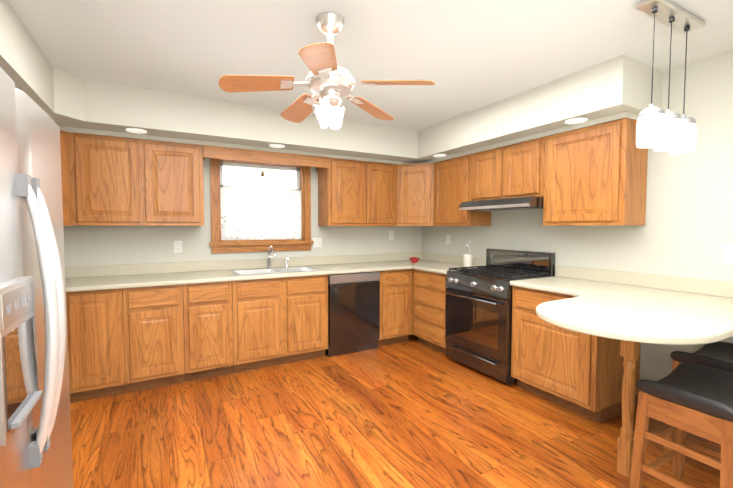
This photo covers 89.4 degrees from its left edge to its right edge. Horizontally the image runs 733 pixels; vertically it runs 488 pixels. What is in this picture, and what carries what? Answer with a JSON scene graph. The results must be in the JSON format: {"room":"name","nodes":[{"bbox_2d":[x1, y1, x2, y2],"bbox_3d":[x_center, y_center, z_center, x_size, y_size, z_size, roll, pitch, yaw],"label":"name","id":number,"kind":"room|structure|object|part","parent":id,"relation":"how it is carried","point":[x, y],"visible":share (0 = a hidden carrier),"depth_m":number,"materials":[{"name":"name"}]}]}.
{"room":"kitchen","nodes":[
{"label":"kitchen","id":0,"kind":"room"},
{"bbox_2d":[0,0,63,130],"bbox_3d":[-1.597,-0.971,0.916,0.610,0.346,4.900,-1,3,-29],"label":"soffit","id":1,"kind":"structure","parent":0,"point":[21,58],"depth_m":2.04,"materials":[{"name":"beige paint"}]},
{"bbox_2d":[56,69,423,164],"bbox_3d":[-0.694,-1.105,3.802,3.740,0.346,0.730,-1,3,-29],"label":"soffit","id":2,"kind":"structure","parent":0,"point":[83,106],"depth_m":3.24,"materials":[{"name":"beige paint"}]},
{"bbox_2d":[126,128,146,133],"bbox_3d":[-1.880,-0.928,3.025,0.141,0.008,0.166,-1,3,-29],"label":"recessed light","id":3,"kind":"object","parent":2,"relation":"attached to","point":[133,130],"depth_m":3.02,"materials":[{"name":"white glass"}]},
{"bbox_2d":[203,145,328,171],"bbox_3d":[-1.036,-0.877,3.856,1.249,0.112,0.317,-1,3,-29],"label":"valance board","id":4,"kind":"object","parent":2,"relation":"attached to","point":[237,154],"visible":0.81,"depth_m":3.69,"materials":[{"name":"brown wood"}]},
{"bbox_2d":[269,144,284,147],"bbox_3d":[-0.866,-0.954,3.589,0.144,0.008,0.165,-1,3,-29],"label":"recessed light","id":5,"kind":"object","parent":2,"relation":"attached to","point":[272,145],"depth_m":3.61,"materials":[{"name":"white"}]},
{"bbox_2d":[63,158,421,266],"bbox_3d":[-1.176,-0.060,4.069,4.610,2.460,0.120,-1,3,-29],"label":"wall","id":6,"kind":"structure","parent":0,"point":[98,245],"depth_m":3.71,"materials":[{"name":"beige paint"}]},
{"bbox_2d":[60,130,74,225],"bbox_3d":[-2.637,-0.513,2.812,0.610,0.742,0.610,-1,3,-29],"label":"upper cabinet","id":7,"kind":"object","parent":6,"relation":"attached to","point":[66,178],"visible":0.12,"depth_m":2.92,"materials":[{"name":"brown wood"}]},
{"bbox_2d":[69,132,203,225],"bbox_3d":[-2.011,-0.537,3.326,0.980,0.742,0.320,-1,3,-29],"label":"upper cabinet","id":8,"kind":"object","parent":6,"relation":"attached to","point":[118,181],"visible":1,"depth_m":3.16,"materials":[{"name":"brown wood"}]},
{"bbox_2d":[173,241,181,252],"bbox_3d":[-1.848,0.026,3.624,0.075,0.115,0.007,-1,3,-29],"label":"electrical outlet","id":9,"kind":"object","parent":6,"relation":"attached to","point":[177,245],"visible":1,"depth_m":3.62,"materials":[{"name":"white plastic"}]},
{"bbox_2d":[209,158,313,252],"bbox_3d":[-1.135,-0.442,4.049,1.110,1.045,0.165,-1,3,-29],"label":"window","id":10,"kind":"structure","parent":6,"relation":"attached to","point":[217,244],"depth_m":4.00,"materials":[{"name":"brown wood"}]},
{"bbox_2d":[220,164,301,240],"bbox_3d":[-1.110,-0.475,4.003,0.878,0.866,0.083,-1,3,-29],"label":"cafe curtain","id":11,"kind":"object","parent":10,"relation":"hanging from","point":[241,213],"visible":1,"depth_m":4.01,"materials":[{"name":"fabric"}]},
{"bbox_3d":[-1.122,-0.598,4.019,0.878,0.012,0.012,-1,3,-29],"label":"curtain rod","id":12,"kind":"part","parent":11,"relation":"part of","materials":[{"name":"white plastic"}]},
{"bbox_2d":[65,252,485,277],"bbox_3d":[-0.855,0.233,3.505,4.364,0.100,1.195,-1,3,-29],"label":"backsplash","id":13,"kind":"structure","parent":6,"relation":"attached to","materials":[{"name":"stone"}]},
{"bbox_2d":[312,238,321,247],"bbox_3d":[-0.576,-0.017,4.329,0.115,0.115,0.011,-1,3,-29],"label":"light switch","id":14,"kind":"object","parent":6,"relation":"attached to","point":[317,242],"visible":0.98,"depth_m":4.33,"materials":[{"name":"white plastic"}]},
{"bbox_2d":[318,158,396,225],"bbox_3d":[-0.091,-0.586,4.394,0.905,0.742,0.320,-1,3,-29],"label":"upper cabinet","id":15,"kind":"object","parent":6,"relation":"attached to","point":[356,193],"visible":1,"depth_m":4.22,"materials":[{"name":"brown wood"}]},
{"bbox_2d":[389,231,393,239],"bbox_3d":[0.328,-0.115,4.831,0.075,0.115,0.007,-1,3,-29],"label":"outlet","id":16,"kind":"object","parent":6,"relation":"attached to","point":[391,235],"visible":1,"depth_m":4.83,"materials":[{"name":"white plastic"}]},
{"bbox_2d":[412,269,413,333],"bbox_3d":[0.648,0.654,4.715,0.580,0.775,0.580,-1,3,-29],"label":"base cabinet","id":17,"kind":"object","parent":6,"relation":"attached to","point":[412,297],"visible":0.07,"depth_m":4.32,"materials":[{"name":"brown wood"}]},
{"bbox_2d":[397,163,433,225],"bbox_3d":[0.643,-0.597,4.637,0.610,0.742,0.610,-1,3,-29],"label":"upper cabinet","id":18,"kind":"object","parent":6,"relation":"attached to","point":[415,194],"visible":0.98,"depth_m":4.42,"materials":[{"name":"brown wood"}]},
{"bbox_2d":[8,0,732,130],"bbox_3d":[0.045,-1.237,1.819,4.610,0.100,5.140,-1,3,-29],"label":"ceiling","id":19,"kind":"structure","parent":0,"point":[466,56],"depth_m":2.23,"materials":[{"name":"paint"}]},
{"bbox_2d":[218,12,435,129],"bbox_3d":[-0.222,-0.905,2.006,1.072,0.579,1.059,-1,3,-29],"label":"ceiling fan","id":20,"kind":"object","parent":19,"relation":"hanging from","point":[330,82],"visible":1,"depth_m":1.92,"materials":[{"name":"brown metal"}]},
{"bbox_3d":[-0.194,-0.970,1.985,0.262,0.447,0.262,-1,3,-29],"label":"motor","id":21,"kind":"part","parent":20,"relation":"part of","materials":[{"name":"silver metal"}]},
{"bbox_2d":[636,0,704,154],"bbox_3d":[1.573,-0.843,1.922,0.510,0.695,0.117,-1,3,-29],"label":"pendant light","id":22,"kind":"object","parent":19,"relation":"hanging from","point":[659,129],"visible":1,"depth_m":1.88,"materials":[{"name":"white glass"}]},
{"bbox_2d":[70,334,720,487],"bbox_3d":[0.045,1.300,1.937,4.610,0.060,5.140,-1,3,-29],"label":"floor","id":23,"kind":"structure","parent":0,"point":[412,412],"depth_m":2.44,"materials":[{"name":"brown wood"}]},
{"bbox_2d":[0,67,72,487],"bbox_3d":[-1.343,0.441,0.931,0.945,1.750,0.904,-1,3,-29],"label":"fridge","id":24,"kind":"object","parent":23,"relation":"on","point":[35,436],"visible":1,"depth_m":1.03,"materials":[{"name":"silver metal"}]},
{"bbox_2d":[0,67,31,487],"bbox_3d":[-0.892,0.397,0.881,0.062,1.652,0.379,-1,3,-29],"label":"freezer","id":25,"kind":"object","parent":24,"relation":"in","point":[15,456],"depth_m":0.94,"materials":[{"name":"silver metal"}]},
{"bbox_2d":[66,289,126,402],"bbox_3d":[-2.232,0.778,3.103,0.371,0.875,0.600,-1,3,-29],"label":"base cabinet","id":26,"kind":"object","parent":23,"relation":"on","point":[95,333],"visible":0.75,"depth_m":2.85,"materials":[{"name":"brown wood"}]},
{"bbox_2d":[123,284,184,392],"bbox_3d":[-1.881,0.769,3.298,0.425,0.875,0.600,-1,3,-29],"label":"base cabinet","id":27,"kind":"object","parent":23,"relation":"on","point":[153,336],"visible":0.96,"depth_m":3.04,"materials":[{"name":"brown wood"}]},
{"bbox_2d":[183,281,232,381],"bbox_3d":[-1.520,0.760,3.499,0.395,0.875,0.600,-1,3,-29],"label":"base cabinet","id":28,"kind":"object","parent":23,"relation":"on","point":[208,327],"visible":0.88,"depth_m":3.24,"materials":[{"name":"brown wood"}]},
{"bbox_2d":[232,275,327,372],"bbox_3d":[-0.937,0.745,3.823,0.930,0.875,0.600,-1,3,-29],"label":"base cabinet","id":29,"kind":"object","parent":23,"relation":"on","point":[277,321],"visible":0.88,"depth_m":3.55,"materials":[{"name":"brown wood"}]},
{"bbox_2d":[65,245,412,291],"bbox_3d":[-0.986,0.230,3.741,4.364,0.425,0.655,-1,3,-29],"label":"countertop","id":30,"kind":"structure","parent":29,"relation":"on","point":[94,277],"depth_m":3.61,"materials":[{"name":"stone"}]},
{"bbox_2d":[229,245,321,275],"bbox_3d":[-0.925,0.229,3.764,0.824,0.425,0.464,-1,3,-29],"label":"sink","id":31,"kind":"object","parent":30,"relation":"in","point":[268,270],"depth_m":3.85,"materials":[{"name":"white ceramic"}]},
{"bbox_2d":[325,271,379,356],"bbox_3d":[-0.248,0.732,4.186,0.598,0.868,0.584,-1,3,-29],"label":"dishwasher","id":32,"kind":"object","parent":23,"relation":"on","point":[353,312],"visible":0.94,"depth_m":3.93,"materials":[{"name":"glossy black enameled metal"},{"name":"black plastic"}]},
{"bbox_2d":[378,269,411,346],"bbox_3d":[0.202,0.716,4.457,0.445,0.875,0.600,-1,3,-29],"label":"base cabinet","id":33,"kind":"object","parent":23,"relation":"on","point":[395,306],"visible":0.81,"depth_m":4.20,"materials":[{"name":"brown wood"}]},
{"bbox_2d":[413,269,447,353],"bbox_3d":[0.936,0.729,4.181,0.600,0.875,0.595,-1,3,-29],"label":"base cabinet","id":34,"kind":"object","parent":23,"relation":"on","point":[429,319],"visible":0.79,"depth_m":4.02,"materials":[{"name":"brown wood"}]},
{"bbox_2d":[413,241,485,273],"bbox_3d":[0.932,0.126,4.122,0.638,0.334,0.540,-1,3,-29],"label":"countertop","id":35,"kind":"structure","parent":34,"relation":"on","point":[424,261],"depth_m":4.37,"materials":[{"name":"laminate"}]},
{"bbox_2d":[445,248,554,383],"bbox_3d":[1.230,0.632,3.552,0.675,1.125,0.764,-1,3,-29],"label":"range","id":36,"kind":"object","parent":23,"relation":"on","point":[478,332],"visible":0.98,"depth_m":3.39,"materials":[{"name":"black metal"}]},
{"bbox_3d":[0.964,0.761,3.410,0.066,0.550,0.624,-1,3,-29],"label":"handle","id":37,"kind":"part","parent":36,"relation":"part of","materials":[{"name":"black"}]},
{"bbox_2d":[511,286,640,423],"bbox_3d":[1.629,0.786,2.938,0.600,0.875,0.690,-1,3,-29],"label":"base cabinet","id":38,"kind":"object","parent":23,"relation":"on","point":[579,373],"visible":0.69,"depth_m":2.71,"materials":[{"name":"brown wood"}]},
{"bbox_2d":[510,265,732,344],"bbox_3d":[1.434,0.305,2.359,1.482,0.138,1.466,-1,3,-29],"label":"countertop","id":39,"kind":"structure","parent":38,"relation":"on","point":[644,307],"depth_m":2.07,"materials":[{"name":"laminate"}]},
{"bbox_2d":[616,340,639,477],"bbox_3d":[1.433,0.829,2.024,0.064,0.874,0.064,-1,3,-29],"label":"kitchen peninsula post leg","id":40,"kind":"object","parent":23,"relation":"on","point":[630,352],"visible":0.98,"depth_m":2.01,"materials":[{"name":"brown wood"}]},
{"bbox_2d":[629,363,732,487],"bbox_3d":[1.580,0.955,1.745,0.498,0.647,0.374,-1,3,-29],"label":"stool","id":41,"kind":"object","parent":23,"relation":"on","point":[681,399],"visible":1,"depth_m":1.70,"materials":[{"name":"brown wood"}]},
{"bbox_3d":[1.580,0.687,1.733,0.470,0.125,0.370,-1,3,-29],"label":"seat","id":42,"kind":"part","parent":41,"relation":"part of","materials":[{"name":"black leather"}]},
{"bbox_2d":[663,341,732,454],"bbox_3d":[2.073,0.937,2.134,0.498,0.647,0.374,-1,3,-26],"label":"stool","id":43,"kind":"object","parent":23,"relation":"on","point":[718,355],"visible":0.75,"depth_m":2.15,"materials":[{"name":"black leather"}]},
{"bbox_3d":[2.073,0.973,2.136,0.517,0.575,0.400,-1,3,-29],"label":"frame","id":44,"kind":"part","parent":43,"relation":"part of","materials":[{"name":"brown wood"}]},
{"bbox_3d":[2.073,0.669,2.122,0.489,0.125,0.394,-1,3,-29],"label":"seat","id":45,"kind":"part","parent":43,"relation":"part of","materials":[{"name":"black leather"}]},
{"bbox_2d":[420,55,662,162],"bbox_3d":[1.345,-1.089,3.451,0.520,0.346,2.170,-1,3,-29],"label":"soffit","id":46,"kind":"structure","parent":0,"point":[616,88],"depth_m":2.83,"materials":[{"name":"beige paint"}]},
{"bbox_2d":[433,154,446,156],"bbox_3d":[0.813,-0.976,4.074,0.144,0.008,0.148,-1,3,-29],"label":"recessed light","id":47,"kind":"object","parent":46,"relation":"attached to","point":[438,155],"depth_m":4.07,"materials":[{"name":"white glass"}]},
{"bbox_2d":[565,118,587,123],"bbox_3d":[1.551,-0.914,2.742,0.161,0.008,0.153,-1,3,-29],"label":"recessed light","id":48,"kind":"object","parent":46,"relation":"attached to","point":[569,121],"depth_m":2.75,"materials":[{"name":"white glass"}]},
{"bbox_2d":[422,50,732,380],"bbox_3d":[2.036,-0.006,2.918,0.120,2.460,5.020,-1,3,-29],"label":"wall","id":49,"kind":"structure","parent":0,"point":[686,230],"depth_m":2.60,"materials":[{"name":"beige paint"}]},
{"bbox_2d":[446,235,449,243],"bbox_3d":[1.016,-0.055,4.615,0.007,0.115,0.075,-1,3,-29],"label":"outlet","id":50,"kind":"object","parent":49,"relation":"attached to","point":[447,239],"visible":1,"depth_m":4.61,"materials":[{"name":"white plastic"}]},
{"bbox_2d":[434,154,490,225],"bbox_3d":[1.064,-0.576,4.178,0.320,0.742,0.595,-1,3,-29],"label":"upper cabinet","id":51,"kind":"object","parent":49,"relation":"attached to","point":[452,184],"visible":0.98,"depth_m":4.04,"materials":[{"name":"brown wood"}]},
{"bbox_2d":[471,137,544,200],"bbox_3d":[1.413,-0.670,3.547,0.320,0.497,0.830,-1,3,-29],"label":"upper cabinet","id":52,"kind":"object","parent":49,"relation":"attached to","point":[513,171],"visible":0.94,"depth_m":3.40,"materials":[{"name":"brown wood"}]},
{"bbox_2d":[459,196,543,210],"bbox_3d":[1.348,-0.371,3.524,0.470,0.091,0.824,-1,3,-29],"label":"range hood","id":53,"kind":"object","parent":52,"relation":"attached to","point":[523,203],"visible":0.83,"depth_m":3.32,"materials":[{"name":"black"}]},
{"bbox_2d":[543,118,647,225],"bbox_3d":[1.769,-0.518,2.914,0.320,0.742,0.625,-1,3,-29],"label":"upper cabinet","id":54,"kind":"object","parent":49,"relation":"attached to","point":[595,174],"visible":0.98,"depth_m":2.73,"materials":[{"name":"brown wood"}]},
{"bbox_2d":[555,265,732,297],"bbox_3d":[2.072,0.269,2.715,0.020,0.100,1.464,-1,3,-29],"label":"backsplash","id":55,"kind":"structure","parent":49,"relation":"attached to","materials":[{"name":"stone"}]},
{"bbox_2d":[722,244,732,262],"bbox_3d":[2.290,0.061,2.329,0.007,0.115,0.075,-1,3,-29],"label":"outlet","id":56,"kind":"object","parent":49,"relation":"attached to","point":[727,254],"visible":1,"depth_m":2.34,"materials":[{"name":"white plastic"}]},
{"label":"outside","id":57,"kind":"structure","parent":0,"visible":0},
{"bbox_2d":[223,166,295,235],"bbox_3d":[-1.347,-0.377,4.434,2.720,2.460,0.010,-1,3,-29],"label":"window blind","id":58,"kind":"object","parent":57,"point":[243,179],"depth_m":4.44,"materials":[{"name":"white fabric"}]}
]}

